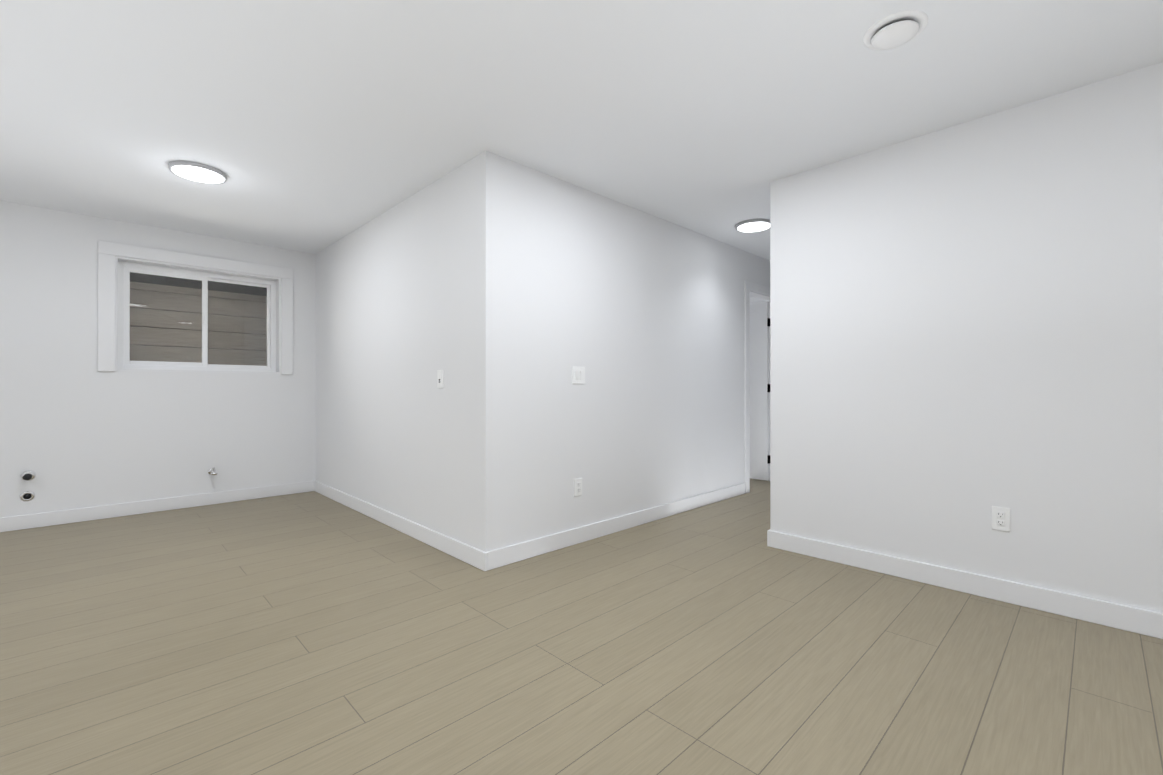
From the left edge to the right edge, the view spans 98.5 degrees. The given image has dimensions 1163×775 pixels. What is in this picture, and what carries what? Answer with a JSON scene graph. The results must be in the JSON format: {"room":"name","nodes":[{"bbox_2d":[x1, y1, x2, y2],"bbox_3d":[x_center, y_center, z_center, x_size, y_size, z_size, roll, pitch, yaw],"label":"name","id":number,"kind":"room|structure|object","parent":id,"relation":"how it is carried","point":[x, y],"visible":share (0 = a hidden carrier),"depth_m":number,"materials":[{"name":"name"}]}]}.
{"room":"empty basement room","nodes":[
{"label":"empty basement room","id":0,"kind":"room"},
{"bbox_2d":[0,200,315,517],"bbox_3d":[-4.591,-0.155,3.457,5.220,2.400,0.300,0,0,-44],"label":"wall","id":1,"kind":"structure","parent":0,"point":[78,429],"depth_m":4.02,"materials":[{"name":"white paint"}]},
{"bbox_2d":[19,470,35,501],"bbox_3d":[-4.081,0.731,3.688,0.085,0.232,0.080,0,0,-44],"label":"stub","id":2,"kind":"object","parent":1,"relation":"attached to","point":[28,496],"visible":1,"depth_m":3.70,"materials":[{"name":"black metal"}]},
{"bbox_2d":[0,480,315,531],"bbox_3d":[-4.481,0.993,3.342,4.980,0.105,0.016,0,0,-44],"label":"baseboard","id":3,"kind":"structure","parent":1,"relation":"attached to","point":[26,521],"depth_m":4.16,"materials":[{"name":"white paint"}]},
{"bbox_2d":[98,240,292,373],"bbox_3d":[-3.337,-0.646,4.448,1.380,1.035,0.022,0,0,-44],"label":"window trim","id":4,"kind":"structure","parent":1,"relation":"in","point":[108,252],"depth_m":4.20,"materials":[{"name":"white paint"}]},
{"bbox_2d":[115,256,280,373],"bbox_3d":[-3.396,-0.599,4.509,1.180,0.930,0.152,0,0,-44],"label":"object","id":5,"kind":"object","parent":1,"relation":"attached to","point":[238,274],"visible":0.75,"depth_m":4.47,"materials":[{"name":"white paint"}]},
{"bbox_2d":[118,261,275,371],"bbox_3d":[-3.451,-0.598,4.566,1.148,0.900,0.094,0,0,-44],"label":"window","id":6,"kind":"structure","parent":5,"relation":"attached to","point":[125,269],"depth_m":4.50,"materials":[{"name":"white plastic"}]},
{"bbox_2d":[130,272,266,365],"bbox_3d":[-3.975,-0.560,5.064,3.700,2.314,1.150,0,0,-44],"label":"window well","id":7,"kind":"object","parent":1,"relation":"attached to","point":[230,298],"depth_m":5.29,"materials":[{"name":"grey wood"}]},
{"bbox_2d":[208,467,217,474],"bbox_3d":[-3.265,0.745,4.436,0.060,0.082,0.142,0,0,-44],"label":"valve","id":8,"kind":"object","parent":1,"relation":"attached to","point":[212,471],"visible":1,"depth_m":4.41,"materials":[{"name":"silver metal"}]},
{"bbox_2d":[316,151,502,551],"bbox_3d":[-1.580,-0.154,4.014,0.120,2.400,3.090,0,0,-44],"label":"wall","id":9,"kind":"structure","parent":0,"point":[409,297],"depth_m":3.42,"materials":[{"name":"white paint"}]},
{"bbox_2d":[314,481,486,570],"bbox_3d":[-1.618,0.993,3.954,0.016,0.105,3.090,0,0,-44],"label":"baseboard","id":10,"kind":"structure","parent":9,"relation":"attached to","point":[469,554],"depth_m":3.49,"materials":[{"name":"white paint"}]},
{"bbox_2d":[437,370,442,387],"bbox_3d":[-0.913,-0.055,3.234,0.012,0.116,0.070,0,0,-44],"label":"switch","id":11,"kind":"object","parent":9,"relation":"attached to","point":[439,378],"visible":1,"depth_m":3.23,"materials":[{"name":"white plastic"}]},
{"bbox_2d":[0,478,1162,774],"bbox_3d":[0.268,1.103,1.905,10.200,0.120,9.290,0,0,-44],"label":"floor","id":12,"kind":"structure","parent":0,"point":[306,634],"depth_m":1.91,"materials":[{"name":"brown wood"}]},
{"bbox_2d":[0,0,1162,260],"bbox_3d":[0.268,-1.417,1.908,10.200,0.120,9.290,0,0,-44],"label":"ceiling","id":13,"kind":"structure","parent":0,"point":[310,126],"depth_m":2.30,"materials":[{"name":"white paint"}]},
{"bbox_2d":[168,161,226,183],"bbox_3d":[-2.397,-1.343,3.134,0.292,0.026,0.292,0,0,-44],"label":"recessed light","id":14,"kind":"object","parent":13,"relation":"in","point":[197,172],"visible":1,"depth_m":3.10,"materials":[{"name":"white plastic"}]},
{"bbox_2d":[736,219,769,232],"bbox_3d":[1.431,-1.341,4.156,0.292,0.026,0.292,0,0,-44],"label":"recessed light","id":15,"kind":"object","parent":13,"relation":"in","point":[752,225],"visible":0.9,"depth_m":4.12,"materials":[{"name":"white plastic"}]},
{"bbox_2d":[863,10,927,49],"bbox_3d":[1.191,-1.339,1.904,0.210,0.034,0.210,0,0,-44],"label":"ceiling vent","id":16,"kind":"object","parent":13,"relation":"in","point":[894,30],"visible":1,"depth_m":1.87,"materials":[{"name":"white plastic"}]},
{"bbox_2d":[503,157,769,546],"bbox_3d":[1.184,-0.154,4.626,4.700,2.400,0.120,0,0,-44],"label":"wall","id":17,"kind":"structure","parent":0,"point":[638,315],"depth_m":3.60,"materials":[{"name":"white paint"}]},
{"bbox_2d":[574,478,581,495],"bbox_3d":[-0.021,0.670,3.368,0.070,0.116,0.012,0,0,-44],"label":"outlet","id":18,"kind":"object","parent":17,"relation":"attached to","point":[578,487],"visible":1,"depth_m":3.36,"materials":[{"name":"white plastic"}]},
{"bbox_2d":[572,366,584,383],"bbox_3d":[-0.017,-0.083,3.371,0.116,0.116,0.014,0,0,-44],"label":"double light switch","id":19,"kind":"object","parent":17,"relation":"attached to","point":[578,375],"visible":1,"depth_m":3.37,"materials":[{"name":"white plastic"}]},
{"bbox_2d":[487,483,744,570],"bbox_3d":[0.533,0.993,3.899,2.995,0.105,0.016,0,0,-44],"label":"baseboard","id":20,"kind":"structure","parent":17,"relation":"attached to","point":[504,556],"depth_m":3.49,"materials":[{"name":"white paint"}]},
{"bbox_2d":[745,281,769,492],"bbox_3d":[1.887,-0.005,5.308,0.878,2.105,0.152,0,0,-44],"label":"door frame","id":21,"kind":"structure","parent":17,"relation":"attached to","point":[755,287],"depth_m":4.98,"materials":[{"name":"white paint"}]},
{"bbox_2d":[750,301,769,480],"bbox_3d":[1.849,0.038,5.825,0.139,1.999,0.732,0,0,-44],"label":"door","id":22,"kind":"structure","parent":17,"relation":"in","point":[759,390],"depth_m":5.64,"materials":[{"name":"white paint"}]},
{"bbox_2d":[750,296,766,302],"bbox_3d":[2.206,-0.151,7.034,0.120,2.400,4.025,0,0,-44],"label":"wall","id":23,"kind":"structure","parent":0,"point":[754,300],"depth_m":6.79,"materials":[{"name":"white paint"}]},
{"bbox_2d":[770,62,1162,612],"bbox_3d":[4.147,-0.156,2.711,3.350,2.400,4.885,0,0,-44],"label":"wall","id":24,"kind":"structure","parent":0,"point":[966,326],"depth_m":2.50,"materials":[{"name":"white paint"}]},
{"bbox_2d":[767,530,1162,638],"bbox_3d":[2.891,0.991,1.587,0.016,0.105,4.781,0,0,-44],"label":"baseboard","id":25,"kind":"structure","parent":24,"relation":"attached to","point":[1127,618],"depth_m":2.48,"materials":[{"name":"white paint"}]},
{"bbox_2d":[992,506,1009,531],"bbox_3d":[2.056,0.644,2.455,0.012,0.116,0.070,0,0,-44],"label":"outlet","id":26,"kind":"object","parent":24,"relation":"attached to","point":[1000,518],"visible":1,"depth_m":2.45,"materials":[{"name":"white plastic"}]}
]}

